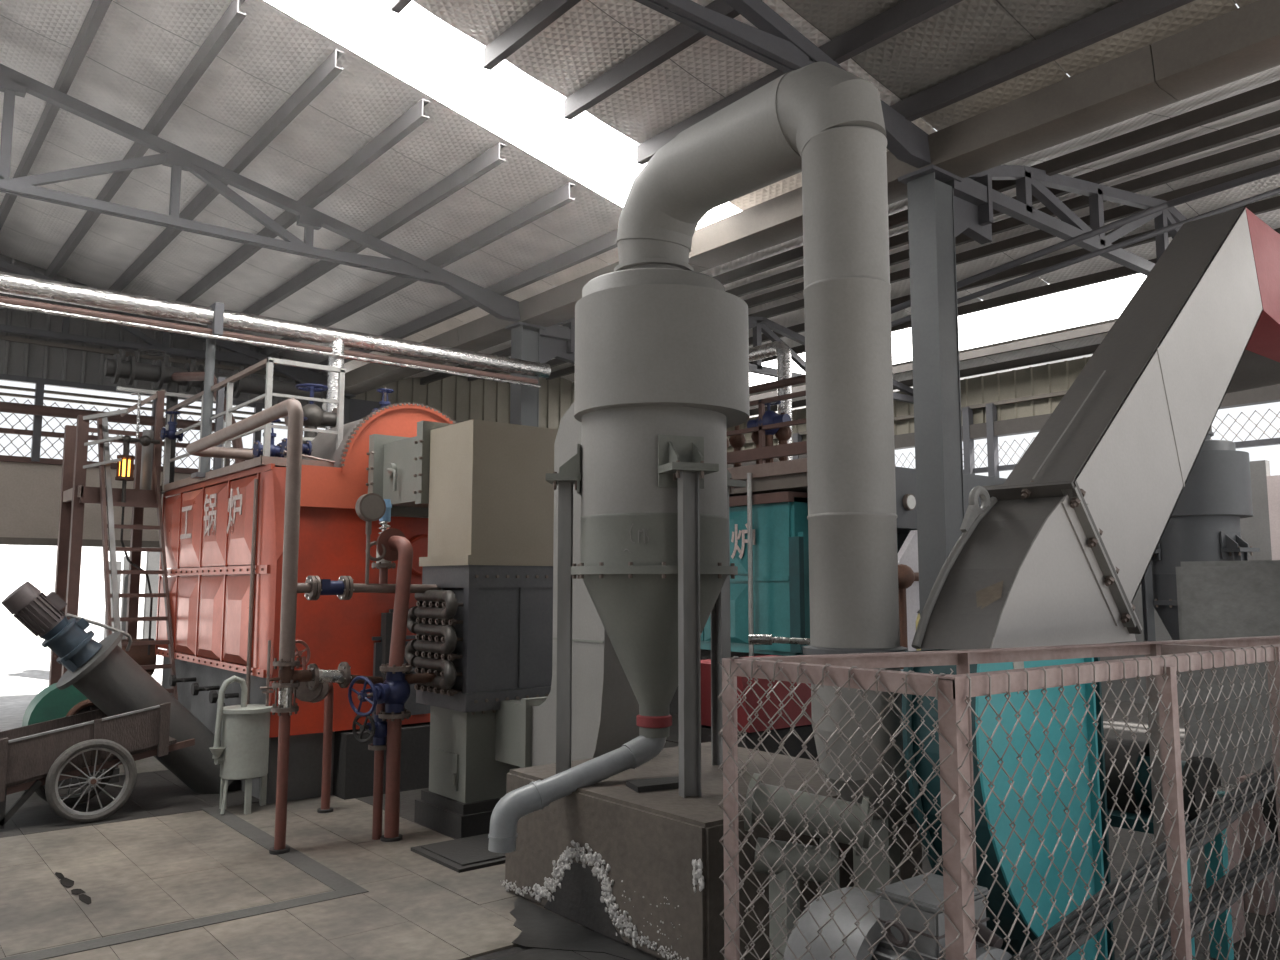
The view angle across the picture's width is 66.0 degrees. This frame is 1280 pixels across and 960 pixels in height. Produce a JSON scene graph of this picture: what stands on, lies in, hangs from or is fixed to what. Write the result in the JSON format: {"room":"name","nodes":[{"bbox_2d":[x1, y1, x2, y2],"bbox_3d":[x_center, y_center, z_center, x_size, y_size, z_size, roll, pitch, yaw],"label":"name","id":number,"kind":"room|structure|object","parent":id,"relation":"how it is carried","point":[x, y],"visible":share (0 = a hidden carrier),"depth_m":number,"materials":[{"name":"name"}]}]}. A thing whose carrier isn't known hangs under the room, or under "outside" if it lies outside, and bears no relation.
{"room":"industrial hall","nodes":[
{"label":"industrial hall","id":0,"kind":"room"},
{"bbox_2d":[0,401,214,431],"bbox_3d":[-10.215,-1.135,12.827,9.000,0.150,0.150,5,-8,-39],"label":"trim","id":1,"kind":"structure","parent":0,"point":[8,407],"depth_m":14.35,"materials":[{"name":"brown metal"}]},
{"bbox_2d":[120,507,152,654],"bbox_3d":[-5.311,1.066,10.382,0.341,1.550,0.024,5,-8,-39],"label":"hose","id":2,"kind":"object","parent":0,"point":[122,518],"visible":0.83,"depth_m":10.40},
{"bbox_2d":[0,254,574,540],"bbox_3d":[-6.399,-1.570,16.439,19.404,5.660,0.165,5,-8,-39],"label":"wall","id":3,"kind":"structure","parent":0,"point":[16,358],"depth_m":14.88,"materials":[{"name":"metal"}]},
{"bbox_2d":[31,379,44,461],"bbox_3d":[-8.732,-0.862,14.279,0.100,1.200,0.100,5,-8,-39],"label":"trim","id":4,"kind":"structure","parent":3,"relation":"attached to","point":[39,386],"depth_m":14.23,"materials":[{"name":"grey metal"}]},
{"bbox_2d":[0,455,212,473],"bbox_3d":[-9.600,-0.353,13.576,11.000,0.080,0.120,5,-8,-39],"label":"trim","id":5,"kind":"structure","parent":3,"relation":"attached to","point":[5,458],"depth_m":14.34,"materials":[{"name":"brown metal"}]},
{"bbox_2d":[0,397,233,469],"bbox_3d":[-8.697,-0.730,14.332,5.515,0.851,0.024,5,-8,-39],"label":"netting","id":6,"kind":"object","parent":3,"relation":"attached to","point":[0,397],"visible":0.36,"depth_m":14.48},
{"bbox_2d":[0,428,251,449],"bbox_3d":[-9.587,-0.747,13.602,11.000,0.070,0.080,5,-8,-39],"label":"trim","id":7,"kind":"structure","parent":3,"relation":"attached to","point":[2,430],"depth_m":14.37,"materials":[{"name":"brown metal"}]},
{"bbox_2d":[0,385,283,417],"bbox_3d":[-9.593,-1.368,13.675,11.000,0.040,0.060,5,-8,-39],"label":"trim","id":8,"kind":"structure","parent":3,"relation":"attached to","point":[1,386],"depth_m":14.78,"materials":[{"name":"metal"}]},
{"bbox_2d":[0,335,289,377],"bbox_3d":[-9.581,-2.076,13.734,11.000,0.060,0.060,5,-8,-39],"label":"trim","id":9,"kind":"structure","parent":3,"relation":"attached to","point":[2,337],"depth_m":14.91,"materials":[{"name":"metal"}]},
{"bbox_2d":[0,392,325,428],"bbox_3d":[-9.593,-1.269,13.665,11.000,0.040,0.060,5,-8,-39],"label":"trim","id":10,"kind":"structure","parent":3,"relation":"attached to","point":[1,393],"depth_m":14.79,"materials":[{"name":"metal"}]},
{"bbox_2d":[0,374,325,411],"bbox_3d":[-9.574,-1.510,13.667,11.000,0.080,0.080,5,-8,-39],"label":"trim","id":11,"kind":"structure","parent":3,"relation":"attached to","point":[6,377],"depth_m":14.62,"materials":[{"name":"grey metal"}]},
{"bbox_2d":[0,0,1279,417],"bbox_3d":[-0.983,-4.015,8.059,22.500,2.710,21.000,5,-8,-39],"label":"steel frame","id":12,"kind":"structure","parent":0,"point":[501,146],"depth_m":9.29,"materials":[{"name":"metal"}]},
{"bbox_2d":[0,700,1279,959],"bbox_3d":[-0.944,2.597,7.396,22.200,0.120,21.000,5,-8,-39],"label":"floor","id":13,"kind":"structure","parent":0,"point":[160,859],"depth_m":5.75,"materials":[{"name":"concrete"}]},
{"bbox_2d":[22,683,119,790],"bbox_3d":[-4.976,2.218,8.666,0.761,0.901,0.400,5,-8,-39],"label":"blower","id":14,"kind":"object","parent":13,"relation":"on","point":[51,703],"visible":0.16,"depth_m":8.50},
{"bbox_2d":[55,872,90,904],"bbox_3d":[-3.280,2.355,5.696,0.084,0.001,0.814,5,-8,-39],"label":"oil stain","id":15,"kind":"object","parent":13,"relation":"on","point":[65,882],"visible":1,"depth_m":5.65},
{"bbox_2d":[0,702,194,828],"bbox_3d":[-4.280,2.141,7.573,1.477,0.826,0.825,5,-8,-39],"label":"cart","id":16,"kind":"object","parent":13,"relation":"on","point":[34,757],"visible":1,"depth_m":7.32,"materials":[{"name":"brown wood"}]},
{"bbox_2d":[49,389,170,685],"bbox_3d":[-5.732,0.928,10.636,0.850,3.878,1.218,5,-8,-39],"label":"platform","id":17,"kind":"object","parent":13,"relation":"on","point":[75,493],"visible":0.72,"depth_m":10.69,"materials":[{"name":"brown metal"}]},
{"bbox_2d":[115,392,159,502],"bbox_3d":[-5.352,-0.321,10.507,0.410,1.234,0.180,5,-8,-39],"label":"lamp","id":18,"kind":"object","parent":17,"relation":"hanging from","point":[124,473],"visible":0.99,"depth_m":10.41,"materials":[{"name":"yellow glass"}]},
{"bbox_2d":[140,430,153,489],"bbox_3d":[-5.399,-0.204,10.781,0.107,0.680,0.110,5,-8,-39],"label":"flue pipe","id":19,"kind":"object","parent":17,"relation":"on","point":[147,451],"visible":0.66,"depth_m":10.74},
{"bbox_2d":[1,581,239,793],"bbox_3d":[-4.188,1.758,8.063,1.846,1.846,0.600,5,-8,-39],"label":"conveyor","id":20,"kind":"object","parent":13,"relation":"on","point":[104,673],"visible":0.94,"depth_m":7.85,"materials":[{"name":"metal"}]},
{"bbox_2d":[97,412,177,766],"bbox_3d":[-5.125,1.032,10.055,0.604,3.581,1.409,6,-8,-42],"label":"ladder","id":21,"kind":"object","parent":13,"relation":"on","point":[106,499],"visible":0.66,"depth_m":10.08,"materials":[{"name":"brown metal"}]},
{"bbox_2d":[121,638,156,674],"bbox_3d":[-5.548,2.299,10.622,0.500,1.147,0.650,5,-8,-39],"label":"machine","id":22,"kind":"object","parent":13,"relation":"on","point":[138,653],"visible":0.25,"depth_m":10.62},
{"bbox_2d":[0,886,368,959],"bbox_3d":[-3.022,2.234,4.509,3.700,0.007,0.130,5,-8,-39],"label":"trim","id":23,"kind":"structure","parent":13,"relation":"on","point":[224,917],"depth_m":5.04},
{"bbox_2d":[209,640,273,814],"bbox_3d":[-3.090,1.916,7.705,0.394,1.300,0.416,0,-6,4],"label":"tank","id":24,"kind":"object","parent":13,"relation":"on","point":[243,750],"visible":0.98,"depth_m":7.57,"materials":[{"name":"metal"}]},
{"bbox_2d":[260,640,273,705],"bbox_3d":[-2.947,1.535,7.809,0.120,0.520,0.040,5,-8,-39],"label":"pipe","id":25,"kind":"object","parent":24,"relation":"on","point":[267,687],"depth_m":7.80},
{"bbox_2d":[201,806,358,890],"bbox_3d":[-2.528,2.465,6.704,0.140,0.007,2.680,5,-8,-39],"label":"trim","id":26,"kind":"structure","parent":13,"relation":"on","point":[313,868],"depth_m":6.38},
{"bbox_2d":[155,402,454,803],"bbox_3d":[-3.204,1.120,9.914,2.480,3.346,3.700,5,-8,-39],"label":"boiler","id":27,"kind":"object","parent":13,"relation":"on","point":[224,542],"visible":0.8,"depth_m":8.36,"materials":[{"name":"metal"}]},
{"bbox_2d":[160,357,345,492],"bbox_3d":[-3.880,-0.428,9.656,0.703,0.910,3.292,5,-8,-39],"label":"railing","id":28,"kind":"object","parent":27,"relation":"on","point":[226,468],"visible":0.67,"depth_m":8.63,"materials":[{"name":"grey metal"}]},
{"bbox_2d":[160,410,183,441],"bbox_3d":[-4.989,-0.583,10.508,0.216,0.331,0.152,5,-8,-39],"label":"valve","id":29,"kind":"object","parent":28,"relation":"attached to","point":[170,433],"visible":0.96,"depth_m":10.47,"materials":[{"name":"metal"}]},
{"bbox_2d":[104,348,321,493],"bbox_3d":[-4.564,-0.662,11.074,2.400,1.630,1.620,5,-8,-39],"label":"pipes","id":30,"kind":"object","parent":28,"relation":"on","point":[115,368],"visible":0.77,"depth_m":11.17,"materials":[{"name":"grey metal"}]},
{"bbox_2d":[252,419,283,457],"bbox_3d":[-3.315,-0.378,8.811,0.256,0.393,0.181,5,-8,-39],"label":"valve","id":31,"kind":"object","parent":28,"relation":"attached to","point":[257,449],"visible":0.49,"depth_m":8.77,"materials":[{"name":"metal"}]},
{"bbox_2d":[280,417,312,455],"bbox_3d":[-2.984,-0.388,8.565,0.243,0.372,0.171,5,-8,-39],"label":"valve","id":32,"kind":"object","parent":28,"relation":"attached to","point":[307,449],"visible":0.38,"depth_m":8.55,"materials":[{"name":"metal"}]},
{"bbox_2d":[0,272,550,478],"bbox_3d":[-4.281,-0.868,9.367,8.060,1.675,0.340,5,-8,-39],"label":"pipe","id":33,"kind":"object","parent":27,"relation":"attached to","point":[216,318],"visible":0.89,"depth_m":9.57,"materials":[{"name":"metal"}]},
{"bbox_2d":[284,383,336,442],"bbox_3d":[-3.163,-0.586,9.543,0.480,0.661,0.308,5,-8,-39],"label":"valve","id":34,"kind":"object","parent":27,"relation":"attached to","point":[316,417],"visible":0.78,"depth_m":9.48,"materials":[{"name":"metal"}]},
{"bbox_2d":[372,387,393,411],"bbox_3d":[-2.512,-0.731,9.704,0.243,0.372,0.171,5,-8,-39],"label":"valve","id":35,"kind":"object","parent":27,"relation":"on","point":[384,402],"visible":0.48,"depth_m":9.68,"materials":[{"name":"metal"}]},
{"bbox_2d":[366,421,452,517],"bbox_3d":[-1.617,-0.042,8.309,1.080,0.680,1.110,5,-8,-39],"label":"metal box","id":36,"kind":"object","parent":27,"relation":"attached to","point":[398,469],"visible":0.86,"depth_m":8.06,"materials":[{"name":"metal"}]},
{"bbox_2d":[186,398,440,854],"bbox_3d":[-2.783,1.068,7.909,1.242,3.028,2.727,5,-8,-39],"label":"pipe","id":37,"kind":"object","parent":13,"relation":"on","point":[288,678],"visible":0.98,"depth_m":6.64,"materials":[{"name":"metal"}]},
{"bbox_2d":[293,640,351,702],"bbox_3d":[-2.257,1.327,6.811,0.387,0.447,0.418,5,-8,-39],"label":"valve","id":38,"kind":"object","parent":37,"relation":"attached to","point":[316,690],"visible":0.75,"depth_m":6.74,"materials":[{"name":"metal"}]},
{"bbox_2d":[305,576,353,599],"bbox_3d":[-2.148,0.746,6.807,0.300,0.167,0.170,5,-8,-39],"label":"valve","id":39,"kind":"object","parent":37,"relation":"attached to","point":[343,588],"visible":0.96,"depth_m":6.77,"materials":[{"name":"metal"}]},
{"bbox_2d":[355,493,385,583],"bbox_3d":[-1.910,0.420,7.011,0.232,0.650,0.089,5,-8,-39],"label":"pressure gauge","id":40,"kind":"object","parent":37,"relation":"attached to","point":[369,507],"visible":1,"depth_m":7.00,"materials":[{"name":"metal"}]},
{"bbox_2d":[371,499,395,583],"bbox_3d":[-1.857,0.460,7.155,0.170,0.640,0.170,5,-8,-39],"label":"valve","id":41,"kind":"object","parent":37,"relation":"attached to","point":[383,565],"visible":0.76,"depth_m":7.12,"materials":[{"name":"metal"}]},
{"bbox_2d":[317,683,333,812],"bbox_3d":[-2.358,2.010,7.328,0.118,1.034,0.804,1,-6,-12],"label":"pipe","id":42,"kind":"object","parent":13,"relation":"on","point":[328,700],"visible":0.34,"depth_m":7.63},
{"bbox_2d":[326,394,380,424],"bbox_3d":[-4.921,1.031,16.891,1.000,4.980,0.400,5,-8,-39],"label":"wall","id":43,"kind":"structure","parent":13,"relation":"on","point":[354,409],"depth_m":17.06,"materials":[{"name":"metal"}]},
{"bbox_2d":[0,260,326,391],"bbox_3d":[-9.279,-3.121,13.742,10.962,2.540,0.120,5,-8,-39],"label":"roof truss","id":44,"kind":"object","parent":43,"relation":"on","point":[241,355],"visible":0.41,"depth_m":15.08,"materials":[{"name":"grey metal"}]},
{"bbox_2d":[352,703,386,839],"bbox_3d":[-1.834,1.971,6.796,0.204,1.000,0.260,-3,-7,29],"label":"drain pipe","id":45,"kind":"object","parent":13,"relation":"on","point":[377,728],"visible":0.87,"depth_m":6.80,"materials":[{"name":"metal"}]},
{"bbox_2d":[376,528,440,841],"bbox_3d":[-1.639,1.417,7.026,0.498,2.150,0.340,5,-8,-39],"label":"pipe","id":46,"kind":"object","parent":13,"relation":"on","point":[399,548],"visible":0.93,"depth_m":6.88,"materials":[{"name":"metal"}]},
{"bbox_2d":[348,672,410,716],"bbox_3d":[-1.757,1.468,6.778,0.274,0.282,0.428,-5,-8,38],"label":"valve","id":47,"kind":"object","parent":46,"relation":"attached to","point":[395,690],"visible":1,"depth_m":6.76,"materials":[{"name":"metal"}]},
{"bbox_2d":[411,833,505,872],"bbox_3d":[-1.066,2.421,6.437,0.620,0.030,0.650,5,-8,-39],"label":"floor plate","id":48,"kind":"object","parent":13,"relation":"on","point":[470,853],"visible":0.64,"depth_m":6.31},
{"bbox_2d":[405,419,557,838],"bbox_3d":[-1.147,1.067,7.424,1.041,2.930,0.773,5,-8,-39],"label":"economiser","id":49,"kind":"object","parent":13,"relation":"on","point":[487,632],"visible":0.98,"depth_m":7.15,"materials":[{"name":"beige paint"}]},
{"bbox_2d":[495,402,638,767],"bbox_3d":[-0.272,0.632,6.538,0.500,2.790,1.910,5,-8,-39],"label":"duct","id":50,"kind":"object","parent":49,"relation":"attached to","point":[605,706],"visible":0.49,"depth_m":6.34,"materials":[{"name":"metal"}]},
{"bbox_2d":[505,322,574,426],"bbox_3d":[-1.216,0.558,12.389,1.000,4.980,0.400,5,-8,-39],"label":"steel column","id":51,"kind":"structure","parent":13,"relation":"on","point":[527,343],"depth_m":12.34,"materials":[{"name":"metal"}]},
{"bbox_2d":[0,64,520,321],"bbox_3d":[-5.542,-3.598,9.201,10.962,2.540,0.120,5,-8,-39],"label":"roof truss","id":52,"kind":"object","parent":51,"relation":"on","point":[402,263],"visible":0.98,"depth_m":9.98,"materials":[{"name":"grey metal"}]},
{"bbox_2d":[539,316,913,403],"bbox_3d":[1.845,-1.956,15.107,8.188,1.110,0.200,5,-8,-39],"label":"roof truss","id":53,"kind":"object","parent":51,"relation":"attached to","point":[566,332],"visible":0.3,"depth_m":15.12,"materials":[{"name":"grey metal"}]},
{"bbox_2d":[344,0,1279,394],"bbox_3d":[0.624,-2.345,10.116,0.560,0.320,18.392,5,-8,-39],"label":"beam","id":54,"kind":"structure","parent":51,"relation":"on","point":[1242,42],"depth_m":7.17,"materials":[{"name":"metal"}]},
{"bbox_2d":[510,897,654,959],"bbox_3d":[-0.403,2.268,4.861,0.400,0.003,1.360,5,-8,-39],"label":"wet patch","id":55,"kind":"object","parent":13,"relation":"on","point":[541,928],"visible":1,"depth_m":4.91,"materials":[{"name":"liquid"}]},
{"bbox_2d":[500,742,921,959],"bbox_3d":[0.373,2.004,5.557,1.656,0.675,1.726,5,-8,-39],"label":"concrete block","id":56,"kind":"object","parent":13,"relation":"on","point":[642,871],"visible":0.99,"depth_m":4.88,"materials":[{"name":"concrete"}]},
{"bbox_2d":[546,258,749,797],"bbox_3d":[0.157,0.210,5.636,1.174,2.910,1.137,5,-8,-39],"label":"dust cyclone","id":57,"kind":"object","parent":56,"relation":"on","point":[662,347],"visible":0.99,"depth_m":5.33,"materials":[{"name":"metal"}]},
{"bbox_2d":[488,727,668,852],"bbox_3d":[-0.303,1.613,5.280,1.062,0.604,0.169,4,-7,-31],"label":"pipe","id":58,"kind":"object","parent":57,"relation":"attached to","point":[527,799],"visible":0.95,"depth_m":5.17,"materials":[{"name":"grey plastic"}]},
{"bbox_2d":[626,776,678,792],"bbox_3d":[0.109,1.614,5.226,0.326,0.030,0.180,2,-6,-21],"label":"board","id":59,"kind":"object","parent":56,"relation":"on","point":[665,783],"visible":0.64,"depth_m":5.18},
{"bbox_2d":[701,655,818,760],"bbox_3d":[0.892,2.038,8.056,1.200,1.108,0.821,5,-8,-39],"label":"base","id":60,"kind":"object","parent":13,"relation":"on","point":[793,745],"visible":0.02,"depth_m":7.78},
{"bbox_2d":[616,61,915,892],"bbox_3d":[0.858,0.157,5.370,1.305,4.311,1.873,5,-8,-39],"label":"duct","id":61,"kind":"object","parent":13,"relation":"on","point":[822,121],"visible":0.86,"depth_m":4.50,"materials":[{"name":"metal"}]},
{"bbox_2d":[748,634,809,644],"bbox_3d":[1.044,0.940,5.747,0.819,0.068,0.060,-2,-6,15],"label":"pipe","id":62,"kind":"object","parent":61,"relation":"attached to","point":[753,639],"visible":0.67,"depth_m":5.80,"materials":[{"name":"metal"}]},
{"bbox_2d":[669,491,897,713],"bbox_3d":[1.324,1.804,14.011,2.460,2.840,4.620,5,-8,-39],"label":"boiler","id":63,"kind":"object","parent":13,"relation":"on","point":[781,600],"visible":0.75,"depth_m":11.91,"materials":[{"name":"teal paint"}]},
{"bbox_2d":[727,374,807,656],"bbox_3d":[1.462,0.804,13.852,2.580,3.798,5.200,5,-8,-39],"label":"pipes","id":64,"kind":"object","parent":63,"relation":"on","point":[784,475],"visible":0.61,"depth_m":12.03,"materials":[{"name":"metal"}]},
{"bbox_2d":[747,401,790,462],"bbox_3d":[1.591,-0.503,12.148,0.320,0.961,0.600,5,-8,-39],"label":"valve","id":65,"kind":"object","parent":64,"relation":"on","point":[769,417],"visible":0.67,"depth_m":12.07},
{"bbox_2d":[749,341,792,461],"bbox_3d":[1.527,-0.855,12.820,0.180,1.800,1.140,5,-8,-39],"label":"insulated bend","id":66,"kind":"object","parent":64,"relation":"on","point":[779,349],"visible":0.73,"depth_m":12.45,"materials":[{"name":"metal"}]},
{"bbox_2d":[744,773,873,959],"bbox_3d":[0.712,1.723,4.134,0.542,0.938,0.240,-2,-6,14],"label":"pipe stub","id":67,"kind":"object","parent":13,"relation":"on","point":[782,799],"visible":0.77,"depth_m":4.11,"materials":[{"name":"metal"}]},
{"bbox_2d":[783,872,1012,959],"bbox_3d":[0.865,1.712,3.202,0.640,0.765,0.670,5,-8,-39],"label":"motor","id":68,"kind":"object","parent":13,"relation":"on","point":[924,898],"visible":0.76,"depth_m":3.17,"materials":[{"name":"silver metal"}]},
{"bbox_2d":[897,532,909,551],"bbox_3d":[4.402,1.893,12.650,2.400,2.380,0.800,5,-8,-39],"label":"box","id":69,"kind":"object","parent":13,"relation":"on","point":[901,537],"visible":0.07,"depth_m":12.28,"materials":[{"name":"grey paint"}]},
{"bbox_2d":[895,466,1005,532],"bbox_3d":[3.868,0.302,12.442,3.700,0.740,0.700,5,-8,-39],"label":"box","id":70,"kind":"object","parent":69,"relation":"on","point":[905,478],"visible":0.14,"depth_m":11.40,"materials":[{"name":"grey paint"}]},
{"bbox_2d":[903,494,915,509],"bbox_3d":[3.096,0.254,11.315,0.190,0.190,0.056,5,-8,-39],"label":"gauge","id":71,"kind":"object","parent":70,"relation":"attached to","point":[909,501],"visible":1,"depth_m":11.28,"materials":[{"name":"metal"}]},
{"bbox_2d":[898,564,918,668],"bbox_3d":[3.345,1.554,10.571,2.500,2.618,0.268,5,-8,-39],"label":"pipe","id":72,"kind":"object","parent":13,"relation":"on","point":[907,576],"visible":0.12,"depth_m":10.01,"materials":[{"name":"metal"}]},
{"bbox_2d":[898,530,919,650],"bbox_3d":[3.142,1.712,10.644,1.600,2.320,0.080,5,-8,-39],"label":"panel","id":73,"kind":"object","parent":13,"relation":"on","point":[908,553],"visible":0.18,"depth_m":10.44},
{"bbox_2d":[898,164,991,649],"bbox_3d":[2.553,0.077,7.810,1.000,4.980,0.400,5,-8,-39],"label":"steel column","id":74,"kind":"structure","parent":13,"relation":"on","point":[936,216],"depth_m":7.64,"materials":[{"name":"metal"}]},
{"bbox_2d":[634,0,930,167],"bbox_3d":[-1.773,-4.079,4.622,10.962,2.540,0.120,5,-8,-39],"label":"roof beam","id":75,"kind":"structure","parent":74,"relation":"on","point":[776,43],"depth_m":6.65,"materials":[{"name":"grey metal"}]},
{"bbox_2d":[952,165,1186,275],"bbox_3d":[5.613,-2.438,10.528,8.188,1.110,0.200,5,-8,-39],"label":"roof truss","id":76,"kind":"object","parent":74,"relation":"attached to","point":[976,189],"visible":0.49,"depth_m":9.09,"materials":[{"name":"grey metal"}]},
{"bbox_2d":[891,165,1279,313],"bbox_3d":[4.086,-1.972,8.366,5.038,1.128,0.860,-3,-7,30],"label":"rod","id":77,"kind":"object","parent":76,"relation":"attached to","point":[1274,170],"visible":0.75,"depth_m":8.65,"materials":[{"name":"grey metal"}]},
{"bbox_2d":[891,187,1279,326],"bbox_3d":[3.826,-1.928,8.679,3.985,1.298,0.050,-1,-6,10],"label":"rod","id":78,"kind":"object","parent":76,"relation":"attached to","point":[1261,196],"visible":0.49,"depth_m":8.63,"materials":[{"name":"grey metal"}]},
{"bbox_2d":[718,635,1279,959],"bbox_3d":[1.842,1.409,3.882,3.298,1.509,0.946,5,-8,-37],"label":"chain-link fence","id":79,"kind":"object","parent":13,"relation":"on","point":[1163,661],"visible":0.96,"depth_m":3.21,"materials":[{"name":"metal"}]},
{"bbox_2d":[902,649,1114,959],"bbox_3d":[1.610,1.465,4.301,0.996,1.441,0.387,5,-8,-39],"label":"fan","id":80,"kind":"object","parent":13,"relation":"on","point":[923,769],"visible":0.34,"depth_m":4.17,"materials":[{"name":"metal"}]},
{"bbox_2d":[911,481,1135,649],"bbox_3d":[1.824,0.382,4.601,1.329,0.774,0.447,5,-8,-39],"label":"outlet","id":81,"kind":"object","parent":80,"relation":"on","point":[1029,566],"visible":0.97,"depth_m":4.43,"materials":[{"name":"grey paint"}]},
{"bbox_2d":[983,207,1262,633],"bbox_3d":[2.859,-0.495,5.559,2.676,2.634,0.465,5,-8,-39],"label":"duct","id":82,"kind":"object","parent":81,"relation":"attached to","point":[1130,431],"visible":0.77,"depth_m":5.32,"materials":[{"name":"metal"}]},
{"bbox_2d":[1245,207,1279,362],"bbox_3d":[4.435,-1.311,6.945,1.760,0.720,0.360,5,-8,-39],"label":"flue","id":83,"kind":"object","parent":82,"relation":"attached to","point":[1264,341],"visible":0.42,"depth_m":6.50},
{"bbox_2d":[1104,737,1260,959],"bbox_3d":[2.559,1.744,4.587,0.530,0.990,0.900,5,-8,-39],"label":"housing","id":84,"kind":"object","parent":13,"relation":"on","point":[1112,743],"visible":0.41,"depth_m":4.63,"materials":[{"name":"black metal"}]},
{"bbox_2d":[1009,760,1279,959],"bbox_3d":[2.058,1.508,3.702,2.699,0.625,0.175,5,-8,-39],"label":"belt","id":85,"kind":"object","parent":84,"relation":"attached to","point":[1046,948],"visible":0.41,"depth_m":3.68,"materials":[{"name":"rubber"}]},
{"bbox_2d":[1141,431,1259,640],"bbox_3d":[5.865,1.166,10.207,1.174,3.315,1.137,5,-8,-39],"label":"dust cyclone","id":86,"kind":"object","parent":13,"relation":"on","point":[1203,524],"visible":0.41,"depth_m":9.92,"materials":[{"name":"grey paint"}]},
{"bbox_2d":[1209,349,1279,431],"bbox_3d":[6.387,-1.007,9.722,0.440,0.905,2.330,5,-8,-39],"label":"outlet","id":87,"kind":"object","parent":86,"relation":"attached to","point":[1254,370],"visible":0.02,"depth_m":9.80,"materials":[{"name":"paint"}]},
{"bbox_2d":[1176,560,1279,898],"bbox_3d":[4.342,1.390,5.474,1.400,1.880,1.950,5,-8,-39],"label":"metal box","id":88,"kind":"object","parent":13,"relation":"on","point":[1216,599],"visible":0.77,"depth_m":5.61,"materials":[{"name":"metal"}]},
{"bbox_2d":[1226,818,1245,943],"bbox_3d":[2.926,1.966,4.930,0.160,0.620,0.100,5,-8,-39],"label":"support post","id":89,"kind":"object","parent":13,"relation":"on","point":[1240,919],"visible":0.21,"depth_m":4.89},
{"bbox_2d":[1237,773,1275,915],"bbox_3d":[3.359,1.970,5.351,0.200,0.700,0.100,5,-8,-39],"label":"support post","id":90,"kind":"object","parent":13,"relation":"on","point":[1256,812],"visible":0.43,"depth_m":5.28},
{"bbox_2d":[1271,835,1279,927],"bbox_3d":[3.331,1.961,5.069,0.100,0.660,0.100,5,-8,-39],"label":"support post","id":91,"kind":"object","parent":13,"relation":"on","point":[1276,883],"visible":0.25,"depth_m":5.05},
{"bbox_2d":[727,357,1279,706],"bbox_3d":[6.913,0.720,15.360,0.155,5.280,19.002,5,-8,-39],"label":"wall","id":92,"kind":"structure","parent":0,"point":[1054,377],"depth_m":15.74,"materials":[{"name":"metal"}]},
{"bbox_2d":[729,390,1067,446],"bbox_3d":[6.826,-1.387,15.509,0.120,0.060,19.000,5,-8,-39],"label":"trim","id":93,"kind":"structure","parent":92,"relation":"attached to","point":[1060,393],"depth_m":16.39,"materials":[{"name":"metal"}]},
{"bbox_2d":[962,407,974,474],"bbox_3d":[5.616,-0.469,16.820,0.140,1.550,0.120,5,-8,-39],"label":"trim","id":94,"kind":"structure","parent":92,"relation":"attached to","point":[967,413],"depth_m":16.79,"materials":[{"name":"grey metal"}]},
{"bbox_2d":[986,403,998,477],"bbox_3d":[5.901,-0.506,16.474,0.140,1.550,0.120,5,-8,-39],"label":"trim","id":95,"kind":"structure","parent":92,"relation":"attached to","point":[991,409],"depth_m":16.44,"materials":[{"name":"grey metal"}]},
{"bbox_2d":[727,384,1279,467],"bbox_3d":[6.822,-0.959,15.461,0.190,0.240,19.000,5,-8,-39],"label":"trim","id":96,"kind":"structure","parent":92,"relation":"attached to","point":[1268,394],"depth_m":15.99,"materials":[{"name":"brown paint"}]},
{"bbox_2d":[895,409,1279,468],"bbox_3d":[6.699,-0.522,15.638,0.024,0.430,13.515,5,-8,-39],"label":"netting","id":97,"kind":"object","parent":92,"relation":"attached to","point":[1268,409],"visible":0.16,"depth_m":13.80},
{"bbox_2d":[963,438,1279,473],"bbox_3d":[6.853,-0.300,15.417,0.110,0.080,19.000,5,-8,-39],"label":"trim","id":98,"kind":"structure","parent":92,"relation":"attached to","point":[1272,441],"depth_m":13.55,"materials":[{"name":"grey metal"}]},
{"bbox_3d":[-2.904,2.597,18.972,10.250,2.300,0.100,5,-8,-39],"label":"wall","id":99,"kind":"structure","parent":0,"visible":0},
{"bbox_2d":[0,537,159,547],"bbox_3d":[-9.622,0.814,13.481,11.000,0.100,0.170,5,-8,-39],"label":"trim","id":100,"kind":"structure","parent":99,"relation":"attached to","point":[3,540],"depth_m":14.29,"materials":[{"name":"metal"}]},
{"label":"outside","id":101,"kind":"structure","parent":0,"visible":0},
{"bbox_2d":[0,545,170,705],"bbox_3d":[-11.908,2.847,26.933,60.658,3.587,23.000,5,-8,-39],"label":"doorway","id":102,"kind":"structure","parent":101,"point":[23,658],"depth_m":22.38,"materials":[{"name":"white"}]},
{"bbox_2d":[104,561,121,637],"bbox_3d":[-9.572,2.554,17.841,0.200,2.150,0.140,5,-8,-39],"label":"fence post","id":103,"kind":"object","parent":102,"relation":"on","point":[119,563],"visible":0.29,"depth_m":17.82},
{"bbox_2d":[120,556,129,638],"bbox_3d":[-9.419,2.531,18.100,0.200,2.250,0.140,5,-8,-39],"label":"fence post","id":104,"kind":"object","parent":102,"relation":"on","point":[126,563],"visible":0.14,"depth_m":18.06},
{"bbox_2d":[142,552,159,639],"bbox_3d":[-9.029,2.487,18.165,0.200,2.350,0.140,5,-8,-39],"label":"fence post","id":105,"kind":"object","parent":102,"relation":"on","point":[153,558],"visible":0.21,"depth_m":18.16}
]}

